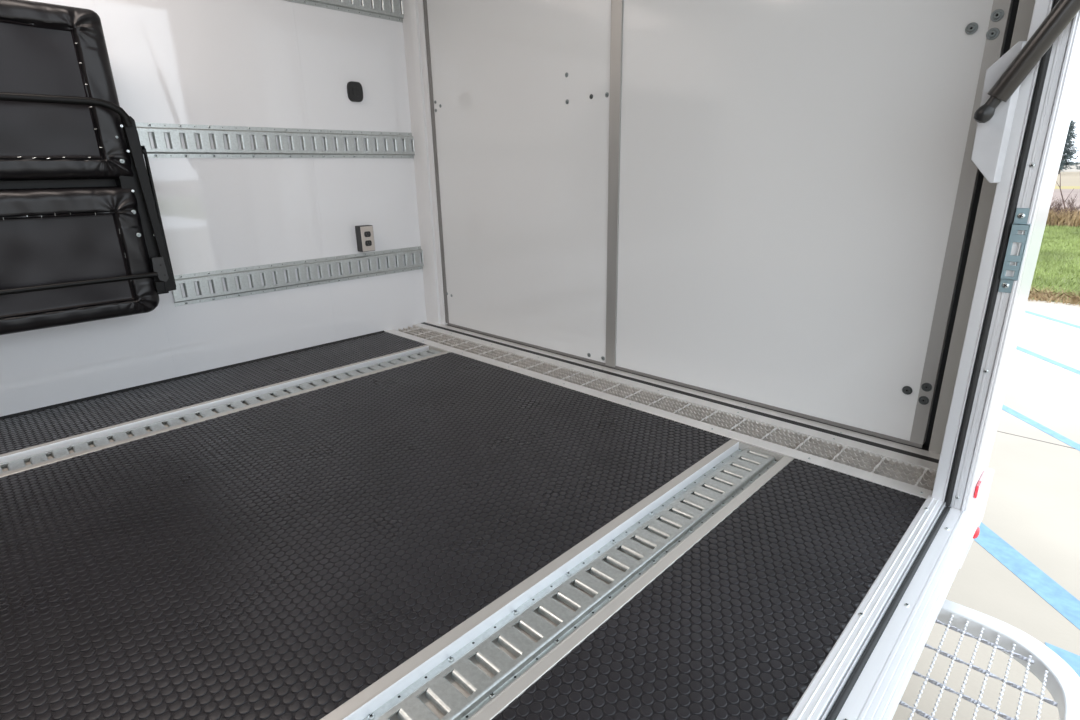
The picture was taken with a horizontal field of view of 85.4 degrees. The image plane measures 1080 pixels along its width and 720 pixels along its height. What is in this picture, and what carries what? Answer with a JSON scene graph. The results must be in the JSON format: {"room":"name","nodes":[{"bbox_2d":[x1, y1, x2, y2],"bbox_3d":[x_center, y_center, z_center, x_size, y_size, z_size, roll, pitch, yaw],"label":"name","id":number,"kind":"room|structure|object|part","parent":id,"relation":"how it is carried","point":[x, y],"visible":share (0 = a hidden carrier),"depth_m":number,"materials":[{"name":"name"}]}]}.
{"room":"cargo space","nodes":[
{"label":"cargo space","id":0,"kind":"room"},
{"bbox_2d":[0,0,426,416],"bbox_3d":[-2.524,-0.510,1.083,0.060,2.110,5.560,16,24,42],"label":"wall","id":1,"kind":"structure","parent":0,"point":[196,62],"depth_m":2.39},
{"bbox_2d":[93,0,176,374],"bbox_3d":[-1.480,-0.888,2.047,0.001,2.020,0.001,16,24,42],"label":"trim","id":2,"kind":"structure","parent":1,"relation":"attached to","point":[93,0],"depth_m":2.29,"materials":[{"name":"white"}]},
{"bbox_2d":[0,330,384,419],"bbox_3d":[-2.604,0.458,1.228,0.016,0.011,5.196,16,24,42],"label":"baseboard","id":3,"kind":"structure","parent":1,"relation":"attached to","point":[383,331],"depth_m":2.34,"materials":[{"name":"black rubber"}]},
{"bbox_2d":[135,122,414,157],"bbox_3d":[-1.127,-0.896,2.412,0.014,0.120,1.449,16,24,42],"label":"track","id":4,"kind":"object","parent":1,"relation":"attached to","point":[157,129],"visible":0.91,"depth_m":2.41,"materials":[{"name":"metal"}]},
{"bbox_2d":[0,0,175,334],"bbox_3d":[-1.901,-0.482,1.526,0.228,0.962,1.516,16,24,42],"label":"bench","id":5,"kind":"object","parent":4,"relation":"attached to","point":[83,239],"visible":1,"depth_m":1.84,"materials":[{"name":"black leather"}]},
{"bbox_2d":[0,0,133,180],"bbox_3d":[-1.903,-0.690,1.423,0.104,0.504,1.470,16,24,42],"label":"cushion","id":6,"kind":"object","parent":5,"relation":"on","point":[46,48],"depth_m":1.79,"materials":[{"name":"black leather"}]},
{"bbox_2d":[0,186,158,334],"bbox_3d":[-1.896,-0.219,1.571,0.104,0.434,1.462,16,24,42],"label":"seat cushion","id":7,"kind":"object","parent":5,"relation":"on","point":[49,234],"depth_m":1.89,"materials":[{"name":"black leather"}]},
{"bbox_3d":[-1.928,-0.427,1.555,0.173,0.740,1.492,16,24,42],"label":"wall frame","id":8,"kind":"part","parent":5,"relation":"part of","materials":[{"name":"black"}]},
{"bbox_3d":[-1.336,-0.522,2.002,0.020,0.579,0.052,16,24,42],"label":"rail","id":9,"kind":"part","parent":5,"relation":"part of","materials":[{"name":"black metal"}]},
{"bbox_3d":[-1.335,-0.489,2.036,0.020,0.483,0.030,16,24,42],"label":"link arm","id":10,"kind":"part","parent":5,"relation":"part of","materials":[{"name":"black metal"}]},
{"bbox_2d":[173,246,423,306],"bbox_3d":[-1.021,-0.402,2.674,0.014,0.120,1.174,16,24,42],"label":"track","id":11,"kind":"object","parent":1,"relation":"attached to","point":[202,278],"visible":1,"depth_m":2.59,"materials":[{"name":"metal"}]},
{"bbox_2d":[292,2,336,339],"bbox_3d":[-1.000,-1.048,2.514,0.001,2.020,0.001,16,24,42],"label":"trim","id":12,"kind":"structure","parent":1,"relation":"attached to","point":[292,2],"depth_m":2.58,"materials":[{"name":"white"}]},
{"bbox_2d":[284,0,403,22],"bbox_3d":[-1.163,-1.461,2.204,0.014,0.120,1.519,16,24,42],"label":"track","id":13,"kind":"object","parent":1,"relation":"attached to","point":[354,7],"visible":1,"depth_m":2.59,"materials":[{"name":"metal"}]},
{"bbox_2d":[347,81,362,101],"bbox_3d":[-0.830,-1.208,2.633,0.021,0.083,0.074,16,24,42],"label":"wall switch","id":14,"kind":"object","parent":1,"relation":"attached to","point":[354,89],"visible":1,"depth_m":2.62,"materials":[{"name":"black plastic"}]},
{"bbox_2d":[355,225,374,251],"bbox_3d":[-0.834,-0.581,2.793,0.051,0.120,0.070,16,24,42],"label":"power outlet","id":15,"kind":"object","parent":1,"relation":"attached to","point":[364,233],"visible":1,"depth_m":2.77,"materials":[{"name":"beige plastic"}]},
{"bbox_2d":[364,231,370,236],"bbox_3d":[-0.817,-0.596,2.771,0.002,0.026,0.033,16,24,42],"label":"receptacle","id":16,"kind":"object","parent":15,"relation":"attached to","point":[366,233],"depth_m":2.77,"materials":[{"name":"grey plastic"}]},
{"bbox_2d":[365,240,371,245],"bbox_3d":[-0.816,-0.556,2.784,0.002,0.026,0.033,16,24,42],"label":"receptacle","id":17,"kind":"object","parent":15,"relation":"attached to","point":[367,242],"depth_m":2.78,"materials":[{"name":"grey plastic"}]},
{"bbox_2d":[401,0,447,324],"bbox_3d":[-0.552,-1.167,2.858,0.136,2.020,0.098,16,24,42],"label":"trim","id":18,"kind":"structure","parent":1,"relation":"attached to","point":[413,20],"depth_m":2.87,"materials":[{"name":"white metal"}]},
{"bbox_2d":[414,323,937,471],"bbox_3d":[0.203,0.063,2.332,2.411,0.039,0.048,16,24,42],"label":"trim","id":19,"kind":"structure","parent":1,"relation":"attached to","point":[855,445],"depth_m":1.94,"materials":[{"name":"metal"}]},
{"bbox_2d":[421,322,938,462],"bbox_3d":[0.229,0.056,2.358,2.411,0.036,0.026,16,24,42],"label":"trim","id":20,"kind":"structure","parent":1,"relation":"attached to","point":[934,460],"depth_m":1.99,"materials":[{"name":"black rubber"}]},
{"bbox_2d":[425,322,939,459],"bbox_3d":[0.252,0.048,2.380,2.411,0.038,0.038,16,24,42],"label":"trim","id":21,"kind":"structure","parent":1,"relation":"attached to","point":[733,402],"depth_m":2.01,"materials":[{"name":"metal"}]},
{"bbox_2d":[949,30,1079,507],"bbox_3d":[1.047,-0.582,1.191,0.065,2.180,0.286,16,24,42],"label":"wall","id":22,"kind":"structure","parent":0,"point":[1073,82],"depth_m":1.29,"materials":[{"name":"white metal"}]},
{"bbox_2d":[423,0,1012,447],"bbox_3d":[0.285,-0.917,2.088,2.190,1.979,0.062,16,24,42],"label":"door","id":23,"kind":"structure","parent":22,"relation":"in","point":[768,204],"depth_m":1.89,"materials":[{"name":"metal"}]},
{"bbox_3d":[-0.509,-1.133,2.795,0.022,1.968,0.006,16,24,42],"label":"edge trim","id":24,"kind":"part","parent":23,"relation":"part of","materials":[{"name":"grey metal"}]},
{"bbox_3d":[0.267,-0.915,2.071,0.047,1.972,0.009,16,24,42],"label":"trim","id":25,"kind":"part","parent":23,"relation":"part of","materials":[{"name":"metal"}]},
{"bbox_3d":[0.293,0.026,2.369,2.176,0.012,0.004,16,24,42],"label":"trim","id":26,"kind":"part","parent":23,"relation":"part of","materials":[{"name":"grey metal"}]},
{"bbox_2d":[447,0,1018,450],"bbox_3d":[0.270,-0.927,2.116,2.440,2.056,0.076,16,24,42],"label":"trim","id":27,"kind":"structure","parent":23,"relation":"attached to","point":[926,444],"depth_m":1.54,"materials":[{"name":"grey metal"}]},
{"bbox_3d":[1.043,-0.702,1.351,0.033,1.968,0.004,16,24,42],"label":"edge trim","id":28,"kind":"part","parent":23,"relation":"part of","materials":[{"name":"metal"}]},
{"bbox_2d":[787,495,979,719],"bbox_3d":[0.253,0.617,0.683,0.104,0.100,2.062,16,24,42],"label":"door sill","id":29,"kind":"structure","parent":22,"relation":"attached to","point":[868,670],"depth_m":1.02,"materials":[{"name":"metal"}]},
{"bbox_2d":[959,468,993,568],"bbox_3d":[1.094,0.392,1.477,0.022,0.149,0.293,16,24,42],"label":"trim","id":30,"kind":"structure","parent":22,"relation":"attached to","point":[977,506],"depth_m":1.46,"materials":[{"name":"white"}]},
{"bbox_2d":[973,527,979,538],"bbox_3d":[1.033,0.414,1.391,0.016,0.038,0.065,16,24,42],"label":"marker light","id":31,"kind":"object","parent":22,"relation":"attached to","point":[977,531],"visible":0.44,"depth_m":1.39,"materials":[{"name":"red plastic"}]},
{"bbox_2d":[974,469,986,497],"bbox_3d":[1.091,0.305,1.449,0.006,0.032,0.115,16,24,42],"label":"reflector","id":32,"kind":"object","parent":22,"relation":"attached to","point":[982,479],"visible":1,"depth_m":1.43,"materials":[{"name":"red plastic"}]},
{"bbox_2d":[928,0,1034,453],"bbox_3d":[1.112,-0.709,1.323,0.068,2.020,0.077,16,24,42],"label":"trim","id":33,"kind":"structure","parent":22,"relation":"attached to","point":[1025,7],"depth_m":1.48,"materials":[{"name":"grey paint"}]},
{"bbox_2d":[971,41,1027,182],"bbox_3d":[0.877,-0.473,1.130,0.056,0.252,0.048,16,24,42],"label":"bracket","id":34,"kind":"object","parent":22,"relation":"attached to","point":[991,140],"visible":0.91,"depth_m":1.14,"materials":[{"name":"metal"}]},
{"bbox_2d":[974,0,1079,122],"bbox_3d":[1.048,-0.908,0.785,0.592,1.060,0.036,16,24,42],"label":"gas strut","id":35,"kind":"object","parent":34,"relation":"attached to","point":[1061,15],"visible":1,"depth_m":1.06,"materials":[{"name":"black metal"}]},
{"bbox_3d":[0.869,-0.501,1.107,0.041,0.052,0.022,16,24,42],"label":"rod","id":36,"kind":"part","parent":35,"relation":"part of","materials":[{"name":"black plastic"}]},
{"bbox_2d":[931,0,1079,511],"bbox_3d":[0.944,-0.564,1.087,0.071,1.906,0.024,16,24,42],"label":"trim","id":37,"kind":"structure","parent":22,"relation":"attached to","point":[1041,94],"depth_m":1.20,"materials":[{"name":"metal"}]},
{"bbox_2d":[998,208,1030,292],"bbox_3d":[0.956,-0.218,1.176,0.028,0.169,0.016,16,24,42],"label":"latch plate","id":38,"kind":"object","parent":22,"relation":"attached to","point":[1019,233],"visible":1,"depth_m":1.17,"materials":[{"name":"metal"}]},
{"label":"outside","id":39,"kind":"structure","parent":0,"visible":0},
{"bbox_2d":[1061,162,1079,171],"bbox_3d":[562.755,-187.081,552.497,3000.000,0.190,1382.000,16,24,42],"label":"field","id":40,"kind":"structure","parent":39,"point":[1074,167],"depth_m":110.39,"materials":[{"name":"beige snow"}]},
{"bbox_3d":[-1.601,0.705,0.551,2.498,0.085,5.560,16,24,42],"label":"floor","id":41,"kind":"structure","parent":0,"visible":0},
{"bbox_2d":[0,332,426,454],"bbox_3d":[-1.564,0.196,1.988,0.352,0.004,2.598,16,24,42],"label":"rubber mat","id":42,"kind":"object","parent":41,"relation":"on","point":[48,425],"visible":1,"depth_m":2.19,"materials":[{"name":"black rubber"}]},
{"bbox_2d":[0,345,448,477],"bbox_3d":[-1.373,0.259,1.810,0.183,0.028,2.594,16,24,42],"label":"floor track","id":43,"kind":"object","parent":41,"relation":"on","point":[33,457],"visible":0.76,"depth_m":2.01,"materials":[{"name":"metal"}]},
{"bbox_2d":[0,352,730,719],"bbox_3d":[-0.822,0.403,1.298,1.348,0.003,2.598,16,24,42],"label":"rubber mat","id":44,"kind":"object","parent":41,"relation":"on","point":[275,560],"visible":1,"depth_m":1.31,"materials":[{"name":"black rubber"}]},
{"bbox_2d":[320,439,793,719],"bbox_3d":[-0.274,0.565,0.787,0.184,0.028,2.594,16,24,42],"label":"floor track","id":45,"kind":"object","parent":41,"relation":"on","point":[475,670],"visible":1,"depth_m":1.09,"materials":[{"name":"metal"}]},
{"bbox_2d":[385,325,935,498],"bbox_3d":[0.127,0.089,2.258,2.411,0.040,0.171,16,24,42],"label":"floor grate","id":46,"kind":"object","parent":41,"relation":"on","point":[902,477],"visible":1,"depth_m":1.87,"materials":[{"name":"metal"}]},
{"bbox_3d":[0.760,0.242,1.696,0.006,0.006,0.122,16,24,42],"label":"cross rod","id":47,"kind":"part","parent":46,"relation":"part of","materials":[{"name":"metal"}]},
{"bbox_3d":[0.832,0.262,1.630,0.006,0.006,0.122,16,24,42],"label":"cross rod","id":48,"kind":"part","parent":46,"relation":"part of","materials":[{"name":"metal"}]},
{"bbox_3d":[0.903,0.282,1.563,0.006,0.006,0.122,16,24,42],"label":"cross rod","id":49,"kind":"part","parent":46,"relation":"part of","materials":[{"name":"metal"}]},
{"bbox_3d":[0.975,0.302,1.497,0.006,0.006,0.122,16,24,42],"label":"cross rod","id":50,"kind":"part","parent":46,"relation":"part of","materials":[{"name":"metal"}]},
{"bbox_2d":[492,458,925,719],"bbox_3d":[-0.094,0.605,0.620,0.313,0.004,2.598,16,24,42],"label":"rubber mat","id":51,"kind":"object","parent":41,"relation":"on","point":[741,624],"visible":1,"depth_m":1.04,"materials":[{"name":"black rubber"}]},
{"bbox_3d":[-1.637,0.814,0.581,2.450,0.120,5.500,16,24,42],"label":"trim","id":52,"kind":"structure","parent":41,"relation":"attached to","visible":0},
{"bbox_2d":[899,599,1079,719],"bbox_3d":[0.654,0.737,0.970,0.365,0.100,1.135,16,24,42],"label":"step","id":53,"kind":"structure","parent":52,"relation":"attached to","point":[1062,682],"depth_m":1.23,"materials":[{"name":"white metal"}]},
{"bbox_3d":[0.770,0.690,1.091,0.284,0.009,0.009,16,24,42],"label":"twisted rod","id":54,"kind":"part","parent":53,"relation":"part of","materials":[{"name":"silver metal"}]},
{"bbox_3d":[0.840,0.667,1.158,0.284,0.009,0.009,16,24,42],"label":"twisted rod","id":55,"kind":"part","parent":53,"relation":"part of","materials":[{"name":"silver metal"}]},
{"bbox_3d":[0.959,0.615,1.311,0.231,0.009,0.009,16,24,42],"label":"twisted rod","id":56,"kind":"part","parent":53,"relation":"part of","materials":[{"name":"silver metal"}]},
{"bbox_3d":[0.906,0.643,1.229,0.276,0.009,0.009,16,24,42],"label":"twisted rod","id":57,"kind":"part","parent":53,"relation":"part of","materials":[{"name":"silver metal"}]},
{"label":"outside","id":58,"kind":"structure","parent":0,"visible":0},
{"bbox_2d":[1050,189,1079,209],"bbox_3d":[20.150,-6.396,23.634,400.000,0.185,24.900,16,24,42],"label":"field","id":59,"kind":"structure","parent":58,"point":[1065,192],"depth_m":25.10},
{"bbox_2d":[1057,173,1072,208],"bbox_3d":[12.754,-3.949,14.249,0.043,1.157,0.470,-11,20,-29],"label":"sapling","id":60,"kind":"object","parent":59,"relation":"on","point":[1060,173],"visible":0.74,"depth_m":14.25,"materials":[{"name":"plant"}]},
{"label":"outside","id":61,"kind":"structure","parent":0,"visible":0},
{"bbox_2d":[1055,172,1079,185],"bbox_3d":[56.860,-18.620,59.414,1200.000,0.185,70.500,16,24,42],"label":"field","id":62,"kind":"structure","parent":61,"point":[1067,178],"depth_m":49.27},
{"bbox_2d":[1058,119,1079,173],"bbox_3d":[62.434,-25.354,69.569,4.171,6.191,4.344,16,24,42],"label":"fir tree","id":63,"kind":"object","parent":62,"relation":"on","point":[1067,152],"visible":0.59,"depth_m":68.90,"materials":[{"name":"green plant"}]},
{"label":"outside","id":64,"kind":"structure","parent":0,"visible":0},
{"bbox_2d":[1054,186,1079,188],"bbox_3d":[30.564,-9.865,33.783,600.000,0.188,5.000,16,24,42],"label":"field strip","id":65,"kind":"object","parent":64,"point":[1056,187],"visible":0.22,"depth_m":33.76,"materials":[{"name":"brown"}]},
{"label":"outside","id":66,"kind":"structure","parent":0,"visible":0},
{"bbox_2d":[1029,224,1079,303],"bbox_3d":[7.653,-2.237,11.453,120.000,0.190,10.980,16,24,42],"label":"ground","id":67,"kind":"structure","parent":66,"point":[1049,227],"depth_m":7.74,"materials":[{"name":"plant"}]},
{"bbox_2d":[1028,285,1079,305],"bbox_3d":[5.705,-0.646,6.105,9.307,0.120,0.963,16,24,42],"label":"dry grass edge","id":68,"kind":"object","parent":67,"relation":"on","point":[1050,295],"visible":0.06,"depth_m":6.26,"materials":[{"name":"brown plant"}]},
{"bbox_2d":[1046,206,1079,227],"bbox_3d":[12.797,-3.350,13.616,11.592,0.408,3.066,16,24,42],"label":"dry grass","id":69,"kind":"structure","parent":67,"relation":"on","point":[1053,218],"depth_m":13.23,"materials":[{"name":"brown plant"}]},
{"bbox_2d":[1049,195,1079,216],"bbox_3d":[12.251,-3.572,13.847,1.025,0.746,1.059,16,24,42],"label":"bare shrub","id":70,"kind":"object","parent":67,"relation":"on","point":[1058,205],"visible":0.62,"depth_m":13.85,"materials":[{"name":"plant"}]},
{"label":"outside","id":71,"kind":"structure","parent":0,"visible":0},
{"bbox_2d":[892,299,1079,719],"bbox_3d":[-1.201,2.021,-1.280,30.000,0.200,20.620,16,24,42],"label":"pavement","id":72,"kind":"structure","parent":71,"point":[1033,503],"depth_m":2.34,"materials":[{"name":"concrete"}]},
{"bbox_2d":[974,522,1079,629],"bbox_3d":[1.764,0.644,2.497,0.116,0.002,1.662,-1,18,1],"label":"painted stripe","id":73,"kind":"object","parent":72,"relation":"on","point":[1066,604],"visible":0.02,"depth_m":2.10,"materials":[{"name":"blue paint"}]},
{"bbox_2d":[998,431,1074,448],"bbox_3d":[3.003,0.525,2.789,30.000,0.002,0.008,16,24,42],"label":"joint","id":74,"kind":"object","parent":72,"relation":"on","point":[998,431],"depth_m":3.12,"materials":[{"name":"grey concrete"}]},
{"bbox_2d":[1002,405,1079,450],"bbox_3d":[2.775,0.595,2.587,0.059,0.002,3.953,0,18,2],"label":"painted stripe","id":75,"kind":"object","parent":72,"relation":"on","point":[1039,426],"visible":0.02,"depth_m":3.25,"materials":[{"name":"blue paint"}]},
{"bbox_2d":[1016,346,1079,374],"bbox_3d":[3.738,0.309,3.417,0.065,0.002,4.654,0,18,4],"label":"painted stripe","id":76,"kind":"object","parent":72,"relation":"on","point":[1017,347],"visible":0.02,"depth_m":4.36,"materials":[{"name":"blue paint"}]},
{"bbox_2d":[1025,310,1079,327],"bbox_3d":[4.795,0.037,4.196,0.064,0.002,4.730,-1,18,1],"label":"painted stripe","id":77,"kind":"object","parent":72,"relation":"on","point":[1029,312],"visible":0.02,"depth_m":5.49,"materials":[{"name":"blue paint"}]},
{"bbox_2d":[1045,642,1079,676],"bbox_3d":[1.924,1.013,1.335,1.210,0.002,0.192,16,24,42],"label":"painted stripe","id":78,"kind":"object","parent":72,"relation":"on","point":[1073,660],"visible":0.4,"depth_m":1.75,"materials":[{"name":"blue paint"}]}
]}

